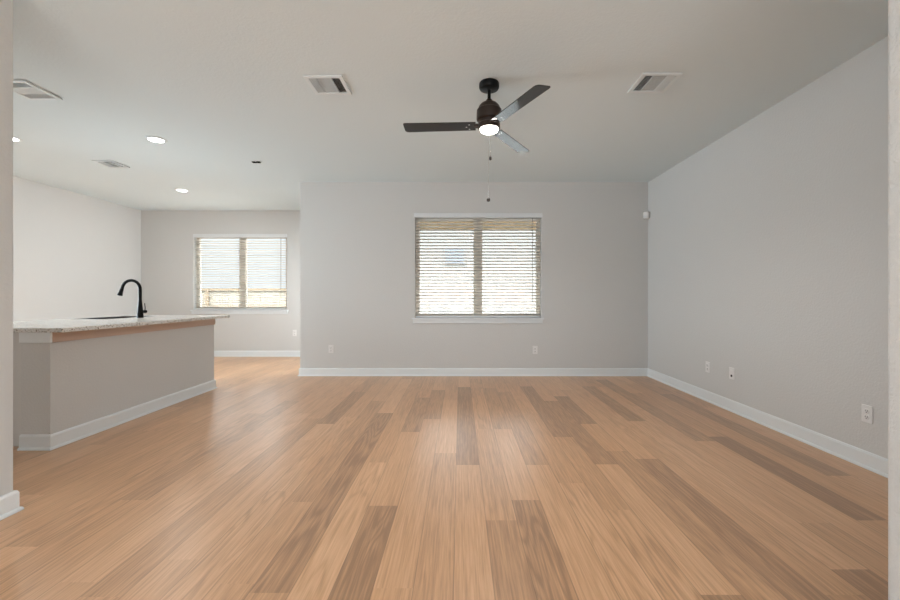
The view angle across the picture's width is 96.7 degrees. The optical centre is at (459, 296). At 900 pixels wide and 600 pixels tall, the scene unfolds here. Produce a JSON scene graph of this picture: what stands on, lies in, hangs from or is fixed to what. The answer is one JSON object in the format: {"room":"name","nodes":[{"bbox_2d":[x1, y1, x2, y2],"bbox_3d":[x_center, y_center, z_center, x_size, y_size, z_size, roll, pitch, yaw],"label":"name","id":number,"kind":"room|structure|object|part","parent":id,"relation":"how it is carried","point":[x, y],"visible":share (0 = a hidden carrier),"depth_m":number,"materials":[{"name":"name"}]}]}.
{"room":"empty living room","nodes":[
{"label":"empty living room","id":0,"kind":"room"},
{"bbox_2d":[0,0,12,495],"bbox_3d":[-2.390,-0.253,1.615,0.140,2.740,0.930,0,0,0],"label":"wall partition","id":1,"kind":"structure","parent":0,"point":[6,6],"depth_m":2.05,"materials":[{"name":"white paint"}]},
{"bbox_2d":[0,490,23,520],"bbox_3d":[-2.390,1.062,1.615,0.192,0.109,0.982,0,0,0],"label":"baseboard","id":2,"kind":"structure","parent":1,"relation":"attached to","point":[9,502],"depth_m":2.05,"materials":[{"name":"white paint"}]},
{"bbox_2d":[13,176,140,321],"bbox_3d":[-6.055,-0.253,3.225,0.150,2.740,8.550,0,0,0],"label":"wall","id":3,"kind":"structure","parent":0,"point":[73,253],"depth_m":6.12,"materials":[{"name":"white paint"}]},
{"bbox_2d":[21,325,213,433],"bbox_3d":[-3.107,0.687,3.905,0.215,0.860,1.950,0,0,0],"label":"wall","id":4,"kind":"structure","parent":0,"point":[65,384],"depth_m":3.38,"materials":[{"name":"white paint"}]},
{"bbox_2d":[19,332,51,342],"bbox_3d":[-3.099,0.296,2.922,0.231,0.076,0.016,0,0,0],"label":"trim","id":5,"kind":"structure","parent":4,"relation":"attached to","point":[24,337],"depth_m":2.91,"materials":[{"name":"white paint"}]},
{"bbox_2d":[17,380,217,450],"bbox_3d":[-3.095,1.062,3.905,0.241,0.109,2.002,0,0,0],"label":"baseboard","id":6,"kind":"structure","parent":4,"relation":"attached to","point":[27,442],"depth_m":3.35,"materials":[{"name":"white paint"}]},
{"bbox_2d":[52,319,214,342],"bbox_3d":[-2.992,0.296,3.905,0.016,0.076,1.950,0,0,0],"label":"trim","id":7,"kind":"structure","parent":4,"relation":"attached to","point":[76,335],"depth_m":3.54,"materials":[{"name":"beige wood"}]},
{"bbox_2d":[141,210,299,350],"bbox_3d":[-4.121,-0.253,7.575,4.018,2.740,0.150,0,0,0],"label":"wall","id":8,"kind":"structure","parent":0,"point":[168,247],"depth_m":7.50,"materials":[{"name":"white paint"}]},
{"bbox_2d":[190,238,287,313],"bbox_3d":[-4.128,-0.424,7.551,1.825,1.488,0.167,0,0,0],"label":"window","id":9,"kind":"structure","parent":8,"relation":"in","point":[198,239],"depth_m":7.58,"materials":[{"name":"beige plastic"}]},
{"bbox_3d":[-4.128,0.280,7.527,1.825,0.080,0.117,0,0,0],"label":"sill","id":10,"kind":"part","parent":9,"relation":"part of","materials":[{"name":"white paint"}]},
{"bbox_2d":[193,234,286,309],"bbox_3d":[-4.120,-0.472,7.529,1.758,1.416,0.085,0,0,0],"label":"window blind","id":11,"kind":"object","parent":9,"relation":"attached to","point":[194,235],"visible":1,"depth_m":7.54,"materials":[{"name":"beige plastic"}]},
{"bbox_3d":[-4.120,0.226,7.543,1.734,0.020,0.052,0,0,0],"label":"rail","id":12,"kind":"part","parent":11,"relation":"part of","materials":[{"name":"white"}]},
{"bbox_3d":[-4.120,-1.144,7.543,1.734,0.042,0.056,0,0,0],"label":"head rail","id":13,"kind":"part","parent":11,"relation":"part of","materials":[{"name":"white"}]},
{"bbox_2d":[0,357,887,599],"bbox_3d":[-1.647,1.117,1.900,9.116,0.001,11.500,0,0,0],"label":"floor","id":14,"kind":"structure","parent":0,"point":[271,482],"depth_m":2.23,"materials":[{"name":"brown wood"}]},
{"bbox_2d":[13,332,20,445],"bbox_3d":[-3.653,0.688,3.920,0.866,0.859,1.860,0,0,0],"label":"base cabinet","id":15,"kind":"object","parent":14,"relation":"on","point":[16,345],"visible":0.02,"depth_m":2.99,"materials":[{"name":"white paint"}]},
{"bbox_2d":[13,315,229,331],"bbox_3d":[-3.482,0.241,3.947,1.215,0.031,2.105,0,0,0],"label":"countertop","id":16,"kind":"structure","parent":15,"relation":"on","point":[73,324],"depth_m":3.54,"materials":[{"name":"stone"}]},
{"bbox_2d":[82,316,148,318],"bbox_3d":[-3.795,0.342,4.415,0.379,0.230,0.689,0,0,0],"label":"sink","id":17,"kind":"object","parent":16,"relation":"in","point":[117,316],"visible":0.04,"depth_m":4.60,"materials":[{"name":"grey metal"}]},
{"bbox_2d":[117,279,146,317],"bbox_3d":[-3.584,0.016,4.375,0.277,0.421,0.116,0,0,0],"label":"kitchen faucet","id":18,"kind":"object","parent":16,"relation":"on","point":[140,312],"visible":1,"depth_m":4.34,"materials":[{"name":"black metal"}]},
{"bbox_3d":[-3.575,-0.077,4.350,0.224,0.236,0.030,0,0,0],"label":"spout","id":19,"kind":"part","parent":18,"relation":"part of","materials":[{"name":"black metal"}]},
{"bbox_2d":[13,0,887,209],"bbox_3d":[-1.660,-1.723,1.900,8.940,0.200,11.500,0,0,0],"label":"ceiling","id":20,"kind":"structure","parent":0,"point":[223,82],"depth_m":3.06,"materials":[{"name":"white paint"}]},
{"bbox_2d":[13,136,22,141],"bbox_3d":[-4.600,-1.618,4.080,0.196,0.009,0.196,0,0,0],"label":"recessed light","id":21,"kind":"object","parent":20,"relation":"in","point":[15,139],"visible":0.49,"depth_m":4.11,"materials":[{"name":"white plastic"}]},
{"bbox_2d":[13,80,62,99],"bbox_3d":[-3.385,-1.616,3.130,0.270,0.012,0.290,0,0,0],"label":"ceiling vent","id":22,"kind":"object","parent":20,"relation":"in","point":[23,88],"visible":0.91,"depth_m":3.15,"materials":[{"name":"white metal"}]},
{"bbox_2d":[91,160,129,167],"bbox_3d":[-4.245,-1.616,4.870,0.250,0.012,0.260,0,0,0],"label":"ceiling vent","id":23,"kind":"object","parent":20,"relation":"in","point":[108,163],"visible":1,"depth_m":4.84,"materials":[{"name":"white metal"}]},
{"bbox_2d":[144,136,167,142],"bbox_3d":[-3.130,-1.618,4.120,0.196,0.009,0.196,0,0,0],"label":"recessed light","id":24,"kind":"object","parent":20,"relation":"in","point":[155,139],"visible":1,"depth_m":4.10,"materials":[{"name":"white plastic"}]},
{"bbox_2d":[174,188,188,191],"bbox_3d":[-4.220,-1.618,6.070,0.196,0.009,0.196,0,0,0],"label":"recessed light","id":25,"kind":"object","parent":20,"relation":"in","point":[176,189],"visible":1,"depth_m":6.06,"materials":[{"name":"white plastic"}]},
{"bbox_2d":[303,75,351,94],"bbox_3d":[-1.005,-1.616,3.055,0.287,0.012,0.272,0,0,0],"label":"ceiling vent","id":26,"kind":"object","parent":20,"relation":"in","point":[320,84],"visible":1,"depth_m":3.04,"materials":[{"name":"white metal"}]},
{"bbox_2d":[403,78,549,201],"bbox_3d":[0.091,-1.163,3.023,1.043,0.918,1.167,0,0,0],"label":"ceiling fan","id":27,"kind":"object","parent":20,"relation":"hanging from","point":[490,114],"visible":1,"depth_m":2.99,"materials":[{"name":"black"}]},
{"bbox_3d":[-0.154,-1.298,3.055,0.547,0.022,0.118,0,0,3],"label":"blade","id":28,"kind":"part","parent":27,"relation":"part of","materials":[{"name":"black wood"}]},
{"bbox_3d":[0.210,-1.004,2.956,0.004,0.548,0.004,0,0,0],"label":"pull chain","id":29,"kind":"part","parent":27,"relation":"part of","materials":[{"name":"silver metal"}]},
{"bbox_3d":[0.225,-1.158,2.955,0.004,0.240,0.004,0,0,0],"label":"pull chain","id":30,"kind":"part","parent":27,"relation":"part of","materials":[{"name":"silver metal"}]},
{"bbox_3d":[0.426,-1.298,3.350,0.118,0.022,0.547,0,0,33],"label":"blade","id":31,"kind":"part","parent":27,"relation":"part of","materials":[{"name":"black wood"}]},
{"bbox_3d":[0.392,-1.298,2.700,0.118,0.022,0.547,0,0,-27],"label":"blade","id":32,"kind":"part","parent":27,"relation":"part of","materials":[{"name":"black wood"}]},
{"bbox_2d":[627,72,682,92],"bbox_3d":[1.465,-1.616,3.026,0.287,0.012,0.280,0,0,0],"label":"ceiling vent","id":33,"kind":"object","parent":20,"relation":"in","point":[648,82],"visible":1,"depth_m":3.01,"materials":[{"name":"white metal"}]},
{"bbox_2d":[300,182,647,367],"bbox_3d":[0.274,-0.253,5.735,5.072,2.740,0.150,0,0,0],"label":"wall","id":34,"kind":"structure","parent":0,"point":[358,239],"depth_m":5.66,"materials":[{"name":"white paint"}]},
{"bbox_2d":[328,345,332,352],"bbox_3d":[-1.825,0.736,5.655,0.070,0.114,0.010,0,0,0],"label":"wall outlet","id":35,"kind":"object","parent":34,"relation":"attached to","point":[330,347],"visible":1,"depth_m":5.65,"materials":[{"name":"white plastic"}]},
{"bbox_2d":[214,351,647,375],"bbox_3d":[-1.660,1.062,6.567,8.640,0.109,1.866,0,0,0],"label":"baseboard","id":36,"kind":"structure","parent":34,"relation":"attached to","point":[302,371],"depth_m":5.65,"materials":[{"name":"white paint"}]},
{"bbox_2d":[412,218,543,322],"bbox_3d":[0.250,-0.401,5.712,1.864,1.548,0.167,0,0,0],"label":"window","id":37,"kind":"structure","parent":34,"relation":"in","point":[416,319],"depth_m":5.74,"materials":[{"name":"beige plastic"}]},
{"bbox_3d":[0.250,0.333,5.686,1.864,0.080,0.117,0,0,0],"label":"sill","id":38,"kind":"part","parent":37,"relation":"part of","materials":[{"name":"white paint"}]},
{"bbox_2d":[414,213,542,316],"bbox_3d":[0.258,-0.449,5.689,1.817,1.476,0.085,0,0,0],"label":"window blind","id":39,"kind":"object","parent":37,"relation":"attached to","point":[416,215],"visible":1,"depth_m":5.69,"materials":[{"name":"beige plastic"}]},
{"bbox_3d":[-0.452,-0.427,5.703,0.002,1.405,0.055,0,0,0],"label":"ladder cord","id":40,"kind":"part","parent":39,"relation":"part of","materials":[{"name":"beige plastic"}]},
{"bbox_3d":[0.258,0.279,5.703,1.773,0.020,0.052,0,0,0],"label":"rail","id":41,"kind":"part","parent":39,"relation":"part of","materials":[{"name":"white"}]},
{"bbox_3d":[0.967,-0.427,5.703,0.002,1.405,0.055,0,0,0],"label":"ladder cord","id":42,"kind":"part","parent":39,"relation":"part of","materials":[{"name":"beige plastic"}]},
{"bbox_2d":[533,346,536,353],"bbox_3d":[1.061,0.750,5.655,0.070,0.114,0.010,0,0,0],"label":"wall outlet","id":43,"kind":"object","parent":34,"relation":"attached to","point":[534,347],"visible":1,"depth_m":5.65,"materials":[{"name":"white plastic"}]},
{"bbox_2d":[643,211,649,218],"bbox_3d":[2.616,-1.148,5.616,0.087,0.100,0.087,0,0,0],"label":"sensor","id":44,"kind":"object","parent":34,"relation":"attached to","point":[646,215],"visible":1,"depth_m":5.59,"materials":[{"name":"white plastic"}]},
{"bbox_2d":[648,36,887,458],"bbox_3d":[2.735,-0.253,3.415,0.150,2.740,4.490,0,0,0],"label":"wall","id":45,"kind":"structure","parent":0,"point":[768,243],"depth_m":3.24,"materials":[{"name":"white paint"}]},
{"bbox_2d":[706,361,709,372],"bbox_3d":[2.655,0.751,4.290,0.010,0.114,0.070,0,0,0],"label":"wall outlet","id":46,"kind":"object","parent":45,"relation":"attached to","point":[707,363],"visible":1,"depth_m":4.27,"materials":[{"name":"white plastic"}]},
{"bbox_2d":[729,367,733,379],"bbox_3d":[2.655,0.747,3.910,0.009,0.114,0.070,0,0,0],"label":"cable wall plate","id":47,"kind":"object","parent":45,"relation":"attached to","point":[731,370],"visible":1,"depth_m":3.91,"materials":[{"name":"white plastic"}]},
{"bbox_2d":[647,368,887,477],"bbox_3d":[2.647,1.062,3.415,0.026,0.109,4.490,0,0,0],"label":"baseboard","id":48,"kind":"structure","parent":45,"relation":"attached to","point":[872,462],"depth_m":3.20,"materials":[{"name":"white paint"}]},
{"bbox_2d":[862,404,872,423],"bbox_3d":[2.655,0.763,2.610,0.010,0.114,0.070,0,0,0],"label":"wall outlet","id":49,"kind":"object","parent":45,"relation":"attached to","point":[867,411],"visible":1,"depth_m":2.60,"materials":[{"name":"white plastic"}]},
{"bbox_2d":[888,0,899,599],"bbox_3d":[2.027,-0.253,-1.265,1.565,2.740,4.870,0,0,0],"label":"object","id":50,"kind":"structure","parent":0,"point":[893,5],"depth_m":1.15,"materials":[{"name":"grey paint"}]},
{"label":"outside","id":51,"kind":"structure","parent":0,"visible":0},
{"bbox_3d":[0.000,1.542,5.650,80.000,0.250,78.700,0,0,0],"label":"ground","id":52,"kind":"structure","parent":51,"visible":0},
{"bbox_2d":[201,289,285,306],"bbox_3d":[-6.500,0.567,12.600,9.200,1.700,0.120,0,0,0],"label":"fence","id":53,"kind":"object","parent":52,"relation":"on","point":[202,304],"visible":0.02,"depth_m":12.64,"materials":[{"name":"brown"}]},
{"bbox_3d":[-7.950,0.577,12.570,0.100,1.680,0.060,0,0,0],"label":"post","id":54,"kind":"part","parent":53,"relation":"part of","materials":[{"name":"brown wood"}]},
{"bbox_3d":[-6.500,-0.233,12.620,9.200,0.100,0.040,0,0,0],"label":"rail","id":55,"kind":"part","parent":53,"relation":"part of","materials":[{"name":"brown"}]},
{"bbox_3d":[-6.500,0.327,12.620,9.200,0.100,0.040,0,0,0],"label":"rail","id":56,"kind":"part","parent":53,"relation":"part of","materials":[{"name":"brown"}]},
{"bbox_2d":[420,231,535,312],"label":"window","id":57,"kind":"structure","parent":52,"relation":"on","point":[420,231],"depth_m":18.00,"materials":[{"name":"grey"}]},
{"bbox_3d":[-0.250,-1.873,17.933,0.840,0.700,0.015,0,0,0],"label":"pane","id":58,"kind":"part","parent":57,"relation":"part of","materials":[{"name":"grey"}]},
{"bbox_2d":[420,222,535,228],"bbox_3d":[0.300,-0.108,7.700,5.200,3.050,0.140,0,0,0],"label":"roof","id":59,"kind":"object","parent":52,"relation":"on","point":[420,222],"visible":0.02,"depth_m":7.64,"materials":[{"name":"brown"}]}
]}

